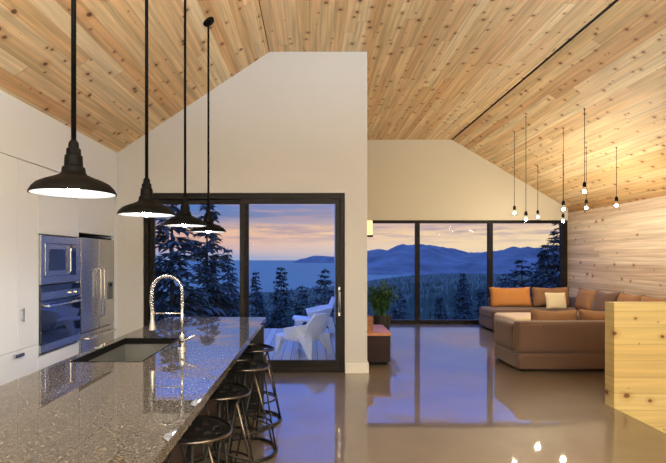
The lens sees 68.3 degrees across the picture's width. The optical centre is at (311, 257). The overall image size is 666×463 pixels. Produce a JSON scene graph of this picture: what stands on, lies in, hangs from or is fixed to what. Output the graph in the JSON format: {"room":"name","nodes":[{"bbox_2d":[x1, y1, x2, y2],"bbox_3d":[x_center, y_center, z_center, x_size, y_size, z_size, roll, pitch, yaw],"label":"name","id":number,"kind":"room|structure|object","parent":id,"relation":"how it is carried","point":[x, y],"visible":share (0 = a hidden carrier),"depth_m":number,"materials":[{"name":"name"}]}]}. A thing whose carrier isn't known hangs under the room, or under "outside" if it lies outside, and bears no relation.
{"room":"open-plan kitchen","nodes":[
{"label":"open-plan kitchen","id":0,"kind":"room"},
{"bbox_2d":[0,90,116,191],"bbox_3d":[-2.870,-1.118,0.695,0.660,0.506,11.390,0,0,0],"label":"wall","id":1,"kind":"structure","parent":0,"point":[27,134],"depth_m":4.62,"materials":[{"name":"white paint"}]},
{"bbox_2d":[0,0,269,152],"bbox_3d":[-1.881,-1.921,0.795,2.638,1.977,11.590,0,0,0],"label":"ceiling","id":2,"kind":"structure","parent":0,"point":[35,35],"depth_m":4.68,"materials":[{"name":"brown wood"}]},
{"bbox_2d":[27,0,116,198],"bbox_3d":[-1.036,-1.335,2.130,0.352,2.134,0.352,0,0,0],"label":"pendant lamp","id":3,"kind":"object","parent":2,"relation":"hanging from","point":[73,181],"visible":1,"depth_m":2.11,"materials":[{"name":"black painted metal"},{"name":"white enamel"}]},
{"bbox_2d":[117,0,175,217],"bbox_3d":[-1.036,-1.330,3.070,0.352,2.144,0.352,0,0,0],"label":"pendant lamp","id":4,"kind":"object","parent":2,"relation":"hanging from","point":[146,206],"visible":1,"depth_m":3.06,"materials":[{"name":"black metal"}]},
{"bbox_2d":[163,0,206,226],"bbox_3d":[-1.036,-1.327,4.000,0.352,2.150,0.352,0,0,0],"label":"pendant lamp","id":5,"kind":"object","parent":2,"relation":"hanging from","point":[184,219],"visible":1,"depth_m":3.99,"materials":[{"name":"black metal"}]},
{"bbox_2d":[190,17,225,232],"bbox_3d":[-1.036,-1.326,4.900,0.352,2.152,0.352,0,0,0],"label":"pendant lamp","id":6,"kind":"object","parent":2,"relation":"hanging from","point":[211,227],"visible":0.89,"depth_m":4.89,"materials":[{"name":"black metal"}]},
{"bbox_2d":[258,0,269,50],"bbox_3d":[-0.556,-2.717,0.695,0.012,0.046,11.390,0,0,0],"label":"trim","id":7,"kind":"structure","parent":2,"relation":"attached to","point":[258,0],"depth_m":5.64,"materials":[{"name":"brown"}]},
{"bbox_2d":[117,52,366,362],"bbox_3d":[-1.240,-0.595,6.490,3.920,4.190,0.200,0,0,0],"label":"wall","id":8,"kind":"structure","parent":0,"point":[286,122],"depth_m":6.39,"materials":[{"name":"grey paint"}]},
{"bbox_2d":[88,191,116,338],"bbox_3d":[-2.845,0.320,6.330,0.610,2.360,0.117,0,0,0],"label":"trim","id":9,"kind":"structure","parent":8,"relation":"attached to","point":[114,237],"depth_m":6.33,"materials":[{"name":"white paint"}]},
{"bbox_2d":[144,193,344,371],"bbox_3d":[-0.887,0.325,6.464,2.635,2.350,0.192,0,0,0],"label":"door","id":10,"kind":"structure","parent":8,"relation":"in","point":[242,199],"depth_m":6.43,"materials":[{"name":"brown metal"}]},
{"bbox_2d":[345,361,368,372],"bbox_3d":[0.588,1.435,6.506,0.305,0.130,0.268,0,0,0],"label":"baseboard","id":11,"kind":"structure","parent":8,"relation":"attached to","point":[349,367],"depth_m":6.37,"materials":[{"name":"white paint"}]},
{"bbox_2d":[264,328,334,359],"bbox_3d":[-1.990,1.620,8.720,5.020,0.120,4.260,0,0,0],"label":"deck","id":12,"kind":"object","parent":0,"point":[288,351],"depth_m":8.35,"materials":[{"name":"grey wood"}]},
{"bbox_2d":[275,313,332,359],"bbox_3d":[-0.140,1.218,7.960,0.786,0.685,0.708,0,0,41],"label":"garden chair","id":13,"kind":"object","parent":12,"relation":"on","point":[314,330],"visible":1,"depth_m":7.72,"materials":[{"name":"white plastic"}]},
{"bbox_2d":[292,297,334,335],"bbox_3d":[0.040,1.177,9.950,0.879,0.765,0.791,0,0,-4],"label":"garden chair","id":14,"kind":"object","parent":12,"relation":"on","point":[327,309],"visible":0.65,"depth_m":9.67,"materials":[{"name":"white plastic"}]},
{"bbox_2d":[334,204,334,322],"bbox_3d":[0.620,-0.595,8.965,0.200,4.190,4.750,0,0,0],"label":"wall","id":15,"kind":"structure","parent":0,"point":[334,204],"depth_m":11.32,"materials":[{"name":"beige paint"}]},
{"bbox_2d":[367,220,372,236],"bbox_3d":[0.798,-0.422,7.100,0.156,0.235,0.132,0,0,0],"label":"wall sconce","id":16,"kind":"object","parent":15,"relation":"attached to","point":[369,222],"visible":0.51,"depth_m":7.04,"materials":[{"name":"white"}]},
{"bbox_2d":[194,323,665,462],"bbox_3d":[1.400,1.600,3.170,9.200,0.200,16.340,0,0,0],"label":"floor","id":17,"kind":"structure","parent":0,"point":[443,395],"depth_m":4.67,"materials":[{"name":"concrete"}]},
{"bbox_2d":[0,153,37,385],"bbox_3d":[-2.846,0.320,4.230,0.668,2.360,0.616,0,0,0],"label":"tall cabinet","id":18,"kind":"object","parent":17,"relation":"on","point":[18,207],"visible":0.88,"depth_m":4.24,"materials":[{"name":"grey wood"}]},
{"bbox_2d":[36,166,78,369],"bbox_3d":[-2.860,0.320,4.942,0.640,2.360,0.796,0,0,0],"label":"tall cabinet","id":19,"kind":"object","parent":17,"relation":"on","point":[58,217],"visible":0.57,"depth_m":4.87,"materials":[{"name":"grey wood"}]},
{"bbox_2d":[39,235,79,284],"bbox_3d":[-2.736,0.018,4.942,0.508,0.460,0.770,0,0,0],"label":"microwave","id":20,"kind":"object","parent":19,"relation":"in","point":[59,257],"visible":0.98,"depth_m":4.86,"materials":[{"name":"grey metal"}]},
{"bbox_2d":[39,282,81,354],"bbox_3d":[-2.755,0.585,4.942,0.571,0.640,0.770,0,0,0],"label":"wall oven","id":21,"kind":"object","parent":19,"relation":"in","point":[59,304],"visible":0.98,"depth_m":4.87,"materials":[{"name":"grey metal"}]},
{"bbox_2d":[77,236,115,352],"bbox_3d":[-2.812,0.627,5.798,0.696,1.745,0.896,0,0,0],"label":"refrigerator","id":22,"kind":"object","parent":17,"relation":"on","point":[96,281],"visible":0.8,"depth_m":5.73,"materials":[{"name":"grey metal"}]},
{"bbox_2d":[167,415,232,462],"bbox_3d":[-0.585,1.161,2.380,0.524,0.678,0.524,0,0,0],"label":"bar stool","id":23,"kind":"object","parent":17,"relation":"on","point":[191,435],"visible":0.62,"depth_m":2.42,"materials":[{"name":"black metal"}]},
{"bbox_2d":[163,324,263,462],"bbox_3d":[-0.948,1.066,2.900,0.945,0.868,3.920,0,0,0],"label":"kitchen island","id":24,"kind":"object","parent":17,"relation":"on","point":[176,456],"visible":0.05,"depth_m":4.80,"materials":[{"name":"black"}]},
{"bbox_2d":[0,317,265,462],"bbox_3d":[-0.950,0.611,2.900,0.980,0.042,4.000,0,0,0],"label":"island countertop","id":25,"kind":"structure","parent":24,"relation":"on","point":[64,411],"depth_m":2.06,"materials":[{"name":"grey stone"}]},
{"bbox_2d":[70,338,178,361],"bbox_3d":[-1.170,0.709,3.190,0.438,0.242,0.848,0,0,0],"label":"sink","id":26,"kind":"object","parent":25,"relation":"in","point":[126,349],"visible":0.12,"depth_m":3.59,"materials":[{"name":"silver metal"}]},
{"bbox_2d":[90,344,168,360],"bbox_3d":[-1.170,0.732,3.190,0.438,0.196,0.848,0,0,0],"label":"basin","id":27,"kind":"object","parent":26,"relation":"in","point":[120,352],"depth_m":3.60,"materials":[{"name":"silver metal"}]},
{"bbox_2d":[149,274,194,350],"bbox_3d":[-0.891,0.347,3.134,0.303,0.486,0.068,0,0,0],"label":"kitchen faucet","id":28,"kind":"object","parent":25,"relation":"on","point":[152,327],"visible":1,"depth_m":3.13,"materials":[{"name":"silver metal"}]},
{"bbox_2d":[184,382,254,462],"bbox_3d":[-0.580,1.161,3.060,0.524,0.678,0.524,0,0,-9],"label":"bar stool","id":29,"kind":"object","parent":17,"relation":"on","point":[217,396],"visible":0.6,"depth_m":3.09,"materials":[{"name":"black metal"}]},
{"bbox_2d":[210,359,277,462],"bbox_3d":[-0.525,1.161,3.800,0.524,0.678,0.524,0,0,6],"label":"bar stool","id":30,"kind":"object","parent":17,"relation":"on","point":[243,368],"visible":0.79,"depth_m":3.79,"materials":[{"name":"black metal"}]},
{"bbox_2d":[226,343,281,429],"bbox_3d":[-0.540,1.161,4.530,0.524,0.678,0.524,0,0,-6],"label":"bar stool","id":31,"kind":"object","parent":17,"relation":"on","point":[253,346],"visible":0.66,"depth_m":4.52,"materials":[{"name":"black metal"}]},
{"bbox_2d":[367,325,390,364],"bbox_3d":[0.918,1.275,7.290,0.390,0.450,0.860,0,0,0],"label":"bench","id":32,"kind":"object","parent":17,"relation":"on","point":[378,339],"visible":0.55,"depth_m":6.87,"materials":[{"name":"brown wood"}]},
{"bbox_2d":[367,316,372,329],"bbox_3d":[0.807,0.950,7.160,0.161,0.200,0.126,0,0,0],"label":"wooden box","id":33,"kind":"object","parent":32,"relation":"on","point":[369,318],"visible":0.5,"depth_m":7.10,"materials":[{"name":"brown wood"}]},
{"bbox_2d":[367,280,402,329],"bbox_3d":[1.392,0.978,10.202,1.021,1.043,0.902,0,0,0],"label":"potted plant","id":34,"kind":"object","parent":17,"relation":"on","point":[379,297],"visible":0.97,"depth_m":10.06,"materials":[{"name":"green plant"}]},
{"bbox_2d":[479,296,578,329],"bbox_3d":[4.735,1.170,9.209,2.140,0.660,3.562,0,0,0],"label":"sofa","id":35,"kind":"object","parent":17,"relation":"on","point":[486,318],"visible":0.12,"depth_m":10.24,"materials":[{"name":"beige fabric"}]},
{"bbox_2d":[489,287,531,306],"bbox_3d":[4.270,0.837,10.543,0.900,0.485,0.307,0,0,0],"label":"sofa cushion","id":36,"kind":"object","parent":35,"relation":"on","point":[500,297],"visible":1,"depth_m":10.45,"materials":[{"name":"orange fabric"}]},
{"bbox_2d":[479,306,542,319],"bbox_3d":[4.201,1.160,10.360,1.072,0.220,0.870,0,0,0],"label":"seat cushion","id":37,"kind":"object","parent":35,"relation":"on","point":[486,312],"depth_m":10.21,"materials":[{"name":"beige fabric"}]},
{"bbox_2d":[531,287,570,306],"bbox_3d":[5.140,0.837,10.544,0.820,0.486,0.313,0,0,0],"label":"sofa cushion","id":38,"kind":"object","parent":35,"relation":"on","point":[538,294],"visible":0.62,"depth_m":10.47,"materials":[{"name":"brown fabric"}]},
{"bbox_2d":[531,306,578,310],"bbox_3d":[5.269,1.160,10.360,1.072,0.220,0.870,0,0,0],"label":"seat cushion","id":39,"kind":"object","parent":35,"relation":"on","point":[572,307],"depth_m":10.11,"materials":[{"name":"beige fabric"}]},
{"bbox_2d":[544,292,566,309],"bbox_3d":[5.018,0.884,10.085,0.440,0.382,0.221,0,0,-2],"label":"throw pillow","id":40,"kind":"object","parent":35,"relation":"on","point":[553,300],"visible":1,"depth_m":10.03,"materials":[{"name":"beige fabric"}]},
{"bbox_2d":[575,288,596,310],"bbox_3d":[5.448,0.833,9.718,0.319,0.498,0.620,0,0,3],"label":"sofa cushion","id":41,"kind":"object","parent":35,"relation":"on","point":[584,300],"visible":0.7,"depth_m":9.60,"materials":[{"name":"brown fabric"}]},
{"bbox_2d":[592,290,620,310],"bbox_3d":[5.452,0.834,9.084,0.318,0.497,0.620,0,0,-5],"label":"sofa cushion","id":42,"kind":"object","parent":35,"relation":"on","point":[600,297],"visible":0.55,"depth_m":9.05,"materials":[{"name":"brown fabric"}]},
{"bbox_2d":[617,292,643,301],"bbox_3d":[5.452,0.834,8.417,0.316,0.497,0.620,0,0,3],"label":"sofa cushion","id":43,"kind":"object","parent":35,"relation":"on","point":[622,297],"visible":0.26,"depth_m":8.33,"materials":[{"name":"brown fabric"}]},
{"bbox_2d":[640,295,665,301],"bbox_3d":[5.450,0.834,7.765,0.321,0.498,0.620,0,0,-6],"label":"sofa cushion","id":44,"kind":"object","parent":35,"relation":"on","point":[644,298],"visible":0.12,"depth_m":7.81,"materials":[{"name":"brown fabric"}]},
{"bbox_2d":[494,318,604,370],"bbox_3d":[4.253,1.169,6.895,3.099,0.661,0.906,0,0,0],"label":"sofa","id":45,"kind":"object","parent":17,"relation":"on","point":[535,344],"visible":0.7,"depth_m":6.46,"materials":[{"name":"brown fabric"}]},
{"bbox_2d":[494,312,530,320],"bbox_3d":[3.915,1.258,8.825,0.965,0.485,0.965,0,0,0],"label":"sofa cushion","id":46,"kind":"object","parent":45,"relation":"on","point":[515,316],"visible":0.12,"depth_m":8.78,"materials":[{"name":"beige fabric"}]},
{"bbox_2d":[530,308,577,320],"bbox_3d":[3.350,0.881,6.799,0.660,0.394,0.264,0,0,0],"label":"sofa cushion","id":47,"kind":"object","parent":45,"relation":"on","point":[535,314],"visible":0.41,"depth_m":6.71,"materials":[{"name":"brown fabric"}]},
{"bbox_2d":[579,309,604,319],"bbox_3d":[4.040,0.881,6.798,0.700,0.395,0.270,0,0,0],"label":"sofa cushion","id":48,"kind":"object","parent":45,"relation":"on","point":[583,314],"visible":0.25,"depth_m":6.71,"materials":[{"name":"brown fabric"}]},
{"bbox_2d":[259,0,613,139],"bbox_3d":[1.305,-2.800,3.170,3.710,0.220,16.340,0,0,0],"label":"ceiling","id":49,"kind":"structure","parent":0,"point":[434,67],"depth_m":6.12,"materials":[{"name":"brown wood"}]},
{"bbox_2d":[367,140,567,219],"bbox_3d":[3.270,-1.775,11.240,5.100,1.830,0.200,0,0,0],"label":"wall","id":50,"kind":"structure","parent":0,"point":[407,179],"depth_m":11.14,"materials":[{"name":"beige paint"}]},
{"bbox_2d":[372,220,417,323],"bbox_3d":[1.565,0.320,11.220,1.690,2.360,0.120,0,0,0],"label":"window","id":51,"kind":"structure","parent":50,"relation":"in","point":[393,321],"depth_m":11.16,"materials":[{"name":"brown metal"}]},
{"bbox_2d":[418,220,490,323],"bbox_3d":[3.242,0.320,11.220,1.664,2.360,0.120,0,0,0],"label":"window","id":52,"kind":"structure","parent":50,"relation":"in","point":[420,321],"depth_m":11.16,"materials":[{"name":"brown metal"}]},
{"bbox_2d":[491,220,566,287],"bbox_3d":[4.947,0.320,11.220,1.746,2.360,0.120,0,0,0],"label":"window","id":53,"kind":"structure","parent":50,"relation":"in","point":[563,225],"depth_m":11.16,"materials":[{"name":"brown metal"}]},
{"bbox_2d":[453,0,665,212],"bbox_3d":[4.610,-1.955,3.170,2.820,1.887,16.340,0,0,0],"label":"ceiling","id":54,"kind":"structure","parent":0,"point":[614,69],"depth_m":7.50,"materials":[{"name":"brown wood"}]},
{"bbox_2d":[513,131,516,214],"bbox_3d":[3.760,-1.567,9.100,0.086,1.573,0.086,0,0,0],"label":"pendant","id":55,"kind":"object","parent":54,"relation":"hanging from","point":[514,206],"visible":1,"depth_m":9.10,"materials":[{"name":"clear glass"}]},
{"bbox_2d":[523,116,528,221],"bbox_3d":[3.650,-1.514,8.360,0.086,1.808,0.086,0,0,0],"label":"pendant","id":56,"kind":"object","parent":54,"relation":"hanging from","point":[525,212],"visible":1,"depth_m":8.35,"materials":[{"name":"clear glass"}]},
{"bbox_2d":[451,0,618,139],"bbox_3d":[3.180,-2.739,3.070,0.040,0.103,16.140,0,0,0],"label":"trim","id":57,"kind":"structure","parent":54,"relation":"attached to","point":[614,1],"depth_m":6.57,"materials":[{"name":"black metal"}]},
{"bbox_2d":[561,127,564,211],"bbox_3d":[4.120,-1.445,8.030,0.086,1.391,0.086,0,0,0],"label":"pendant","id":58,"kind":"object","parent":54,"relation":"hanging from","point":[563,201],"visible":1,"depth_m":8.03,"materials":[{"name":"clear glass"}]},
{"bbox_2d":[581,108,587,194],"bbox_3d":[4.010,-1.568,7.210,0.086,1.276,0.086,0,0,0],"label":"pendant","id":59,"kind":"object","parent":54,"relation":"hanging from","point":[584,182],"visible":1,"depth_m":7.21,"materials":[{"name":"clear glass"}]},
{"bbox_2d":[583,147,588,210],"bbox_3d":[4.590,-1.326,8.200,0.086,1.073,0.086,0,0,0],"label":"pendant","id":60,"kind":"object","parent":54,"relation":"hanging from","point":[586,200],"visible":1,"depth_m":8.20,"materials":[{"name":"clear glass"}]},
{"bbox_2d":[613,147,619,207],"bbox_3d":[4.790,-1.262,7.710,0.086,0.965,0.086,0,0,0],"label":"pendant","id":61,"kind":"object","parent":54,"relation":"hanging from","point":[616,197],"visible":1,"depth_m":7.71,"materials":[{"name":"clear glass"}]},
{"bbox_2d":[567,196,665,298],"bbox_3d":[5.910,1.538,3.170,0.180,5.123,16.340,0,0,0],"label":"wall","id":62,"kind":"structure","parent":0,"point":[610,249],"depth_m":9.27,"materials":[{"name":"brown wood"}]},
{"bbox_2d":[605,302,665,433],"bbox_3d":[4.420,2.275,4.973,2.800,3.650,0.153,0,0,0],"label":"wall","id":63,"kind":"structure","parent":0,"point":[635,332],"depth_m":4.90,"materials":[{"name":"brown wood"}]},
{"bbox_3d":[-3.300,0.173,0.795,0.200,2.653,11.590,0,0,0],"label":"wall","id":64,"kind":"structure","parent":0,"visible":0},
{"bbox_2d":[79,198,112,235],"bbox_3d":[-2.860,-0.570,5.806,0.640,0.580,0.917,0,0,0],"label":"upper cabinet","id":65,"kind":"object","parent":64,"relation":"attached to","point":[95,215],"visible":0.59,"depth_m":5.80,"materials":[{"name":"grey wood"}]},
{"label":"outside","id":66,"kind":"structure","parent":0,"visible":0},
{"bbox_2d":[292,244,556,274],"bbox_3d":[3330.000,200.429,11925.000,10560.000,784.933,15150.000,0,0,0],"label":"hills","id":67,"kind":"structure","parent":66,"point":[400,259],"depth_m":5266.77,"materials":[{"name":"blue"}]},
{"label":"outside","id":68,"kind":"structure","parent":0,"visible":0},
{"bbox_2d":[164,274,545,321],"bbox_3d":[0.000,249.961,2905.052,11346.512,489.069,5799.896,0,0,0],"label":"hillside","id":69,"kind":"structure","parent":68,"point":[439,276],"depth_m":2160.69,"materials":[{"name":"plant"}]},
{"bbox_2d":[155,205,226,321],"bbox_3d":[-4.357,2.760,15.732,5.276,10.946,5.729,0,0,-32],"label":"conifer tree","id":70,"kind":"object","parent":69,"relation":"on","point":[161,306],"visible":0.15,"depth_m":15.74,"materials":[{"name":"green plant"}]},
{"bbox_2d":[177,205,239,316],"bbox_3d":[-4.284,3.556,18.955,6.185,11.818,5.586,0,0,44],"label":"conifer tree","id":71,"kind":"object","parent":69,"relation":"on","point":[220,299],"visible":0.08,"depth_m":18.78,"materials":[{"name":"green plant"}]},
{"bbox_2d":[218,250,239,316],"bbox_3d":[-4.834,5.501,30.081,5.333,12.454,4.912,0,0,-8],"label":"conifer tree","id":72,"kind":"object","parent":69,"relation":"on","point":[233,313],"visible":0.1,"depth_m":29.76,"materials":[{"name":"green plant"}]},
{"bbox_2d":[249,272,268,325],"bbox_3d":[-3.618,6.666,34.011,4.470,11.744,4.117,0,0,4],"label":"conifer tree","id":73,"kind":"object","parent":69,"relation":"on","point":[256,302],"visible":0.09,"depth_m":33.86,"materials":[{"name":"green plant"}]},
{"bbox_2d":[264,267,294,327],"bbox_3d":[-1.794,5.969,29.733,4.403,11.163,4.780,0,0,-15],"label":"conifer tree","id":74,"kind":"object","parent":69,"relation":"on","point":[277,320],"visible":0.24,"depth_m":29.75,"materials":[{"name":"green plant"}]},
{"bbox_2d":[287,286,311,326],"bbox_3d":[-1.009,8.912,47.861,7.227,12.778,7.334,0,0,29],"label":"conifer tree","id":75,"kind":"object","parent":69,"relation":"on","point":[299,296],"visible":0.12,"depth_m":47.84,"materials":[{"name":"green plant"}]},
{"bbox_2d":[304,269,333,327],"bbox_3d":[0.860,6.207,33.113,5.801,11.283,5.887,0,0,9],"label":"conifer tree","id":76,"kind":"object","parent":69,"relation":"on","point":[322,282],"visible":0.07,"depth_m":32.79,"materials":[{"name":"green plant"}]},
{"bbox_2d":[156,273,531,327],"bbox_3d":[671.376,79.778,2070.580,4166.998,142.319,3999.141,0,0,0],"label":"forest","id":77,"kind":"object","parent":69,"relation":"on","point":[426,304],"visible":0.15,"depth_m":974.02,"materials":[{"name":"green plant"}]},
{"bbox_2d":[388,293,410,318],"bbox_3d":[12.590,12.509,69.811,9.627,15.602,9.768,0,0,11],"label":"conifer tree","id":78,"kind":"object","parent":69,"relation":"on","point":[395,316],"visible":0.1,"depth_m":69.74,"materials":[{"name":"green plant"}]},
{"bbox_2d":[432,296,450,318],"bbox_3d":[21.260,14.578,79.528,9.146,17.393,9.931,0,0,-31],"label":"conifer tree","id":79,"kind":"object","parent":69,"relation":"on","point":[437,314],"visible":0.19,"depth_m":79.73,"materials":[{"name":"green plant"}]},
{"bbox_2d":[447,273,475,318],"bbox_3d":[18.418,10.895,60.300,7.950,18.690,8.802,0,0,42],"label":"conifer tree","id":80,"kind":"object","parent":69,"relation":"on","point":[461,294],"visible":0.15,"depth_m":59.70,"materials":[{"name":"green plant"}]},
{"bbox_2d":[474,289,486,317],"bbox_3d":[23.242,12.313,65.600,8.124,16.854,8.821,0,0,-34],"label":"conifer tree","id":81,"kind":"object","parent":69,"relation":"on","point":[479,294],"visible":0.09,"depth_m":65.86,"materials":[{"name":"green plant"}]},
{"bbox_2d":[497,273,516,287],"bbox_3d":[21.946,9.729,54.892,10.263,16.633,10.414,0,0,-41],"label":"conifer tree","id":82,"kind":"object","parent":69,"relation":"on","point":[501,284],"visible":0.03,"depth_m":54.81,"materials":[{"name":"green plant"}]},
{"bbox_2d":[503,260,535,296],"bbox_3d":[17.851,7.388,42.106,9.295,15.064,9.431,0,0,-38],"label":"conifer tree","id":83,"kind":"object","parent":69,"relation":"on","point":[521,282],"visible":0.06,"depth_m":41.77,"materials":[{"name":"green plant"}]},
{"bbox_2d":[527,263,542,296],"bbox_3d":[22.366,8.991,50.244,9.153,17.488,8.430,0,0,33],"label":"conifer tree","id":84,"kind":"object","parent":69,"relation":"on","point":[534,264],"visible":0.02,"depth_m":49.75,"materials":[{"name":"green plant"}]},
{"bbox_2d":[524,244,557,294],"bbox_3d":[14.889,5.726,29.856,7.729,13.537,7.118,0,0,24],"label":"conifer tree","id":85,"kind":"object","parent":69,"relation":"on","point":[542,255],"visible":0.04,"depth_m":29.98,"materials":[{"name":"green plant"}]},
{"bbox_2d":[536,223,559,287],"bbox_3d":[12.094,4.683,24.246,6.485,13.720,7.180,0,0,43],"label":"conifer tree","id":86,"kind":"object","parent":69,"relation":"on","point":[551,282],"visible":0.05,"depth_m":23.90,"materials":[{"name":"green plant"}]},
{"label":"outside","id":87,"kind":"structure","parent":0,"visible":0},
{"bbox_2d":[155,260,410,293],"bbox_3d":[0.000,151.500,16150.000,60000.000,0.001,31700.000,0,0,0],"label":"sea","id":88,"kind":"structure","parent":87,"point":[299,274],"depth_m":4498.87,"materials":[{"name":"blue liquid"}]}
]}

